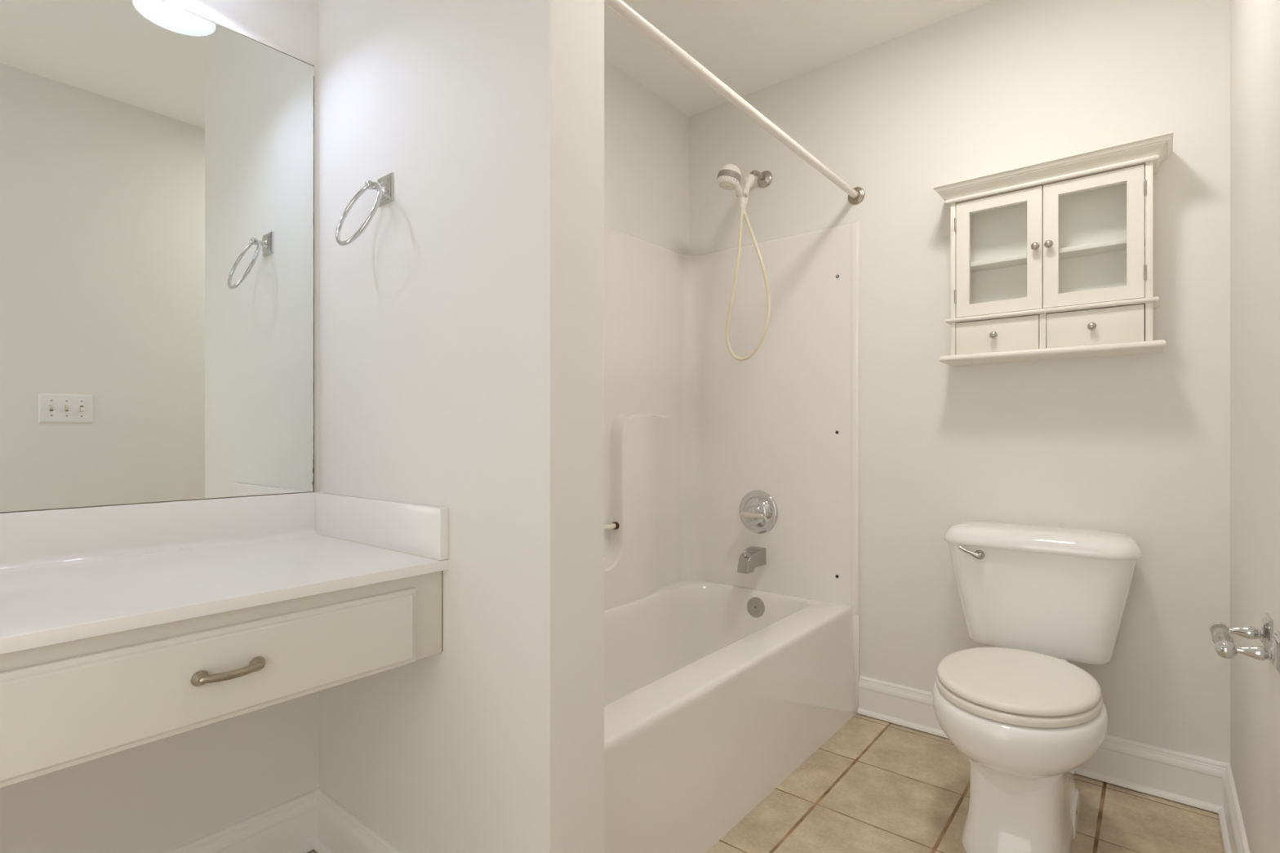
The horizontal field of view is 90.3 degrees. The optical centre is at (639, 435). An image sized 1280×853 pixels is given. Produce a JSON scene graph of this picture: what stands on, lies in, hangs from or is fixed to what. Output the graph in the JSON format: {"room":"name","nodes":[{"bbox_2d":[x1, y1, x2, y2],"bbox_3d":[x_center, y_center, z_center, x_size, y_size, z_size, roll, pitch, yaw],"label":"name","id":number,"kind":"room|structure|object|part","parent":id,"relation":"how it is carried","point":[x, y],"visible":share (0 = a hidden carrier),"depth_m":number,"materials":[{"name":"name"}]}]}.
{"room":"bathroom","nodes":[
{"label":"bathroom","id":0,"kind":"room"},
{"bbox_2d":[0,0,689,852],"bbox_3d":[-0.849,-0.199,1.619,0.122,2.446,3.244,0,0,39],"label":"wall","id":1,"kind":"structure","parent":0,"point":[164,795],"depth_m":1.48,"materials":[{"name":"paint"}]},
{"bbox_2d":[0,0,314,512],"bbox_3d":[-1.324,-0.392,0.966,0.006,1.065,1.612,0,0,39],"label":"wall mirror","id":2,"kind":"object","parent":1,"relation":"attached to","point":[157,157],"visible":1,"depth_m":1.33,"materials":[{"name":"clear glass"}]},
{"bbox_2d":[0,491,448,654],"bbox_3d":[-1.107,0.203,0.797,0.557,0.124,1.632,0,0,39],"label":"countertop","id":3,"kind":"structure","parent":1,"relation":"attached to","point":[67,575],"depth_m":1.21,"materials":[{"name":"stone"}]},
{"bbox_2d":[0,570,443,788],"bbox_3d":[-1.097,0.348,0.788,0.583,0.167,1.632,0,0,39],"label":"drawer unit","id":4,"kind":"object","parent":3,"relation":"attached to","point":[63,705],"visible":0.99,"depth_m":0.93,"materials":[{"name":"paint"}]},
{"bbox_3d":[-1.115,0.348,0.803,0.536,0.167,1.632,0,0,39],"label":"frame","id":5,"kind":"part","parent":4,"relation":"part of","materials":[{"name":"paint"}]},
{"bbox_3d":[-0.608,0.354,0.950,0.029,0.023,0.099,0,0,39],"label":"handle","id":6,"kind":"part","parent":4,"relation":"part of","materials":[{"name":"silver metal"}]},
{"bbox_2d":[165,787,319,852],"bbox_3d":[-1.315,0.955,0.962,0.026,0.132,1.637,0,0,39],"label":"baseboard","id":7,"kind":"structure","parent":1,"relation":"attached to","point":[289,826],"depth_m":1.51,"materials":[{"name":"paint"}]},
{"bbox_2d":[319,0,604,852],"bbox_3d":[-0.476,-0.199,1.423,0.947,2.446,0.135,0,0,39],"label":"wall","id":8,"kind":"structure","parent":0,"point":[461,332],"depth_m":1.20,"materials":[{"name":"paint"}]},
{"bbox_2d":[313,787,404,852],"bbox_3d":[-0.478,0.955,1.321,0.873,0.132,0.026,0,0,39],"label":"baseboard","id":9,"kind":"structure","parent":8,"relation":"attached to","point":[338,829],"depth_m":1.50,"materials":[{"name":"paint"}]},
{"bbox_2d":[335,172,393,245],"bbox_3d":[-0.589,-0.485,1.366,0.156,0.172,0.094,0,0,39],"label":"towel ring","id":10,"kind":"object","parent":8,"relation":"attached to","point":[384,185],"visible":1,"depth_m":1.38,"materials":[{"name":"silver metal"}]},
{"bbox_3d":[-0.577,-0.541,1.381,0.031,0.031,0.040,0,0,39],"label":"post","id":11,"kind":"part","parent":10,"relation":"part of","materials":[{"name":"silver metal"}]},
{"bbox_3d":[-0.562,-0.541,1.398,0.061,0.061,0.011,0,0,39],"label":"mounting plate","id":12,"kind":"part","parent":10,"relation":"part of","materials":[{"name":"silver metal"}]},
{"bbox_2d":[306,712,1224,852],"bbox_3d":[-0.128,1.064,1.021,1.995,0.080,3.464,0,0,39],"label":"floor","id":13,"kind":"structure","parent":0,"point":[875,785],"depth_m":1.75,"materials":[{"name":"tile"}]},
{"bbox_2d":[604,221,859,852],"bbox_3d":[0.054,0.115,2.027,0.764,1.819,1.469,0,0,39],"label":"bathtub","id":14,"kind":"object","parent":13,"relation":"on","point":[720,681],"visible":0.44,"depth_m":2.45,"materials":[{"name":"white plastic"}]},
{"bbox_2d":[604,579,857,852],"bbox_3d":[0.052,0.829,2.026,0.755,0.391,1.460,0,0,39],"label":"tub basin","id":15,"kind":"object","parent":14,"relation":"in","point":[716,691],"depth_m":1.84,"materials":[{"name":"white ceramic"}]},
{"bbox_2d":[737,546,765,573],"bbox_3d":[0.445,0.499,2.558,0.065,0.089,0.136,0,0,39],"label":"tub spout","id":16,"kind":"object","parent":14,"relation":"attached to","point":[753,557],"visible":1,"depth_m":2.53,"materials":[{"name":"silver metal"}]},
{"bbox_3d":[0.416,0.467,2.521,0.017,0.025,0.017,0,0,39],"label":"diverter knob","id":17,"kind":"part","parent":16,"relation":"part of","materials":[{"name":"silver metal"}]},
{"bbox_2d":[739,490,777,533],"bbox_3d":[0.461,0.313,2.580,0.177,0.177,0.082,0,0,39],"label":"shower valve","id":18,"kind":"object","parent":14,"relation":"attached to","point":[758,511],"visible":1,"depth_m":2.58,"materials":[{"name":"silver metal"}]},
{"bbox_3d":[0.453,0.319,2.562,0.099,0.036,0.044,0,0,39],"label":"lever","id":19,"kind":"part","parent":18,"relation":"part of","materials":[{"name":"silver metal"}]},
{"bbox_2d":[931,521,1142,852],"bbox_3d":[1.028,0.651,1.710,0.497,0.745,0.725,0,0,39],"label":"toilet","id":20,"kind":"object","parent":13,"relation":"on","point":[1024,717],"visible":1,"depth_m":1.65,"materials":[{"name":"ceramic"}]},
{"bbox_3d":[1.003,0.356,1.926,0.068,0.037,0.026,0,0,39],"label":"flush lever","id":21,"kind":"part","parent":20,"relation":"part of","materials":[{"name":"silver metal"}]},
{"bbox_3d":[0.956,0.614,1.621,0.355,0.020,0.458,0,0,39],"label":"lid","id":22,"kind":"part","parent":20,"relation":"part of","materials":[{"name":"plastic"}]},
{"bbox_3d":[0.955,0.638,1.620,0.359,0.021,0.464,0,0,39],"label":"seat","id":23,"kind":"part","parent":20,"relation":"part of","materials":[{"name":"plastic"}]},
{"bbox_3d":[1.191,0.484,1.911,0.477,0.310,0.195,0,0,39],"label":"tank","id":24,"kind":"part","parent":20,"relation":"part of","materials":[{"name":"ceramic"}]},
{"bbox_3d":[1.189,0.306,1.908,0.497,0.055,0.215,0,0,39],"label":"tank lid","id":25,"kind":"part","parent":20,"relation":"part of","materials":[{"name":"ceramic"}]},
{"bbox_2d":[604,0,994,116],"bbox_3d":[-0.128,-1.462,1.021,1.995,0.080,3.464,0,0,39],"label":"ceiling","id":26,"kind":"structure","parent":0,"point":[750,46],"depth_m":2.26,"materials":[{"name":"paint"}]},
{"bbox_2d":[689,0,1230,764],"bbox_3d":[0.932,-0.199,2.327,1.995,2.446,0.100,0,0,39],"label":"wall","id":27,"kind":"structure","parent":0,"point":[1137,446],"depth_m":2.03,"materials":[{"name":"paint"}]},
{"bbox_2d":[604,0,864,204],"bbox_3d":[0.341,-0.891,1.794,0.064,0.064,1.472,0,0,39],"label":"shower curtain rod","id":28,"kind":"object","parent":27,"relation":"attached to","point":[855,195],"visible":1,"depth_m":1.62,"materials":[{"name":"metal"}]},
{"bbox_2d":[735,169,772,204],"bbox_3d":[0.449,-0.990,2.526,0.068,0.185,0.200,0,0,39],"label":"bracket","id":29,"kind":"object","parent":27,"relation":"attached to","point":[765,178],"visible":0.9,"depth_m":2.53,"materials":[{"name":"silver metal"}]},
{"bbox_2d":[716,164,770,360],"bbox_3d":[0.373,-0.654,2.407,0.197,0.726,0.162,0,0,39],"label":"shower","id":30,"kind":"object","parent":29,"relation":"attached to","point":[729,176],"visible":1,"depth_m":2.43,"materials":[{"name":"white plastic"}]},
{"bbox_3d":[0.328,-0.943,2.392,0.054,0.016,0.054,0,0,39],"label":"nozzle plate","id":31,"kind":"part","parent":30,"relation":"part of","materials":[{"name":"beige plastic"}]},
{"bbox_3d":[0.367,-0.951,2.429,0.031,0.097,0.119,0,0,39],"label":"handle","id":32,"kind":"part","parent":30,"relation":"part of","materials":[{"name":"white plastic"}]},
{"bbox_2d":[857,675,1228,813],"bbox_3d":[1.198,0.955,2.030,1.007,0.132,0.026,0,0,39],"label":"baseboard","id":33,"kind":"structure","parent":27,"relation":"attached to","point":[1196,781],"depth_m":1.85,"materials":[{"name":"paint"}]},
{"bbox_2d":[933,130,1173,365],"bbox_3d":[1.225,-0.521,1.925,0.595,0.568,0.156,0,0,39],"label":"upper cabinet","id":34,"kind":"object","parent":27,"relation":"attached to","point":[1051,259],"visible":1,"depth_m":1.90,"materials":[{"name":"paint"}]},
{"bbox_3d":[1.095,-0.310,1.969,0.022,0.022,0.025,0,0,39],"label":"knob","id":35,"kind":"part","parent":34,"relation":"part of","materials":[{"name":"silver metal"}]},
{"bbox_3d":[1.138,-0.310,2.017,0.227,0.102,0.102,0,0,39],"label":"drawer","id":36,"kind":"part","parent":34,"relation":"part of","materials":[{"name":"paint"}]},
{"bbox_3d":[1.115,-0.563,1.981,0.236,0.367,0.018,0,0,39],"label":"door","id":37,"kind":"part","parent":34,"relation":"part of","materials":[{"name":"paint"}]},
{"bbox_3d":[1.180,-0.565,1.900,0.022,0.022,0.025,0,0,39],"label":"knob","id":38,"kind":"part","parent":34,"relation":"part of","materials":[{"name":"silver metal"}]},
{"bbox_3d":[1.207,-0.565,1.878,0.022,0.022,0.025,0,0,39],"label":"knob","id":39,"kind":"part","parent":34,"relation":"part of","materials":[{"name":"silver metal"}]},
{"bbox_3d":[1.234,-0.370,1.936,0.536,0.013,0.126,0,0,39],"label":"moulding","id":40,"kind":"part","parent":34,"relation":"part of","materials":[{"name":"paint"}]},
{"bbox_3d":[1.229,-0.247,1.931,0.565,0.021,0.140,0,0,39],"label":"board","id":41,"kind":"part","parent":34,"relation":"part of","materials":[{"name":"paint"}]},
{"bbox_3d":[1.225,-0.777,1.925,0.595,0.056,0.156,0,0,39],"label":"cornice","id":42,"kind":"part","parent":34,"relation":"part of","materials":[{"name":"paint"}]},
{"bbox_2d":[970,235,1145,272],"bbox_3d":[1.244,-0.550,1.950,0.479,0.014,0.081,0,0,39],"label":"shelf","id":43,"kind":"object","parent":34,"relation":"attached to","point":[1108,249],"depth_m":1.92,"materials":[{"name":"paint"}]},
{"bbox_3d":[1.271,-0.503,1.984,0.479,0.495,0.006,0,0,39],"label":"panel","id":44,"kind":"part","parent":34,"relation":"part of","materials":[{"name":"paint"}]},
{"bbox_3d":[1.288,-0.310,1.813,0.022,0.022,0.025,0,0,39],"label":"knob","id":45,"kind":"part","parent":34,"relation":"part of","materials":[{"name":"silver metal"}]},
{"bbox_3d":[1.300,-0.563,1.830,0.237,0.367,0.018,0,0,39],"label":"door","id":46,"kind":"part","parent":34,"relation":"part of","materials":[{"name":"paint"}]},
{"bbox_3d":[1.330,-0.310,1.861,0.228,0.102,0.102,0,0,39],"label":"drawer","id":47,"kind":"part","parent":34,"relation":"part of","materials":[{"name":"paint"}]},
{"bbox_2d":[1230,0,1279,852],"bbox_3d":[0.614,-0.199,0.431,0.100,2.446,3.244,0,0,39],"label":"wall","id":48,"kind":"structure","parent":0,"point":[1255,24],"depth_m":1.26,"materials":[{"name":"paint"}]},
{"bbox_2d":[1217,764,1249,852],"bbox_3d":[0.565,0.955,0.471,0.026,0.132,3.244,0,0,39],"label":"baseboard","id":49,"kind":"structure","parent":48,"relation":"attached to","point":[1233,835],"depth_m":1.56,"materials":[{"name":"paint"}]},
{"bbox_2d":[1208,613,1279,675],"bbox_3d":[1.026,0.346,1.083,0.080,0.060,0.195,0,0,39],"label":"toilet paper holder","id":50,"kind":"object","parent":48,"relation":"attached to","point":[1224,646],"visible":1,"depth_m":1.06,"materials":[{"name":"silver metal"}]},
{"bbox_3d":[1.066,0.350,1.138,0.072,0.032,0.029,0,0,39],"label":"post","id":51,"kind":"part","parent":50,"relation":"part of","materials":[{"name":"silver metal"}]},
{"bbox_3d":[0.981,0.350,1.033,0.072,0.032,0.029,0,0,39],"label":"post","id":52,"kind":"part","parent":50,"relation":"part of","materials":[{"name":"silver metal"}]},
{"bbox_3d":[1.096,0.346,1.113,0.011,0.060,0.060,0,0,39],"label":"mounting plate","id":53,"kind":"part","parent":50,"relation":"part of","materials":[{"name":"silver metal"}]},
{"bbox_3d":[1.011,0.346,1.008,0.011,0.060,0.060,0,0,39],"label":"mounting plate","id":54,"kind":"part","parent":50,"relation":"part of","materials":[{"name":"silver metal"}]}
]}

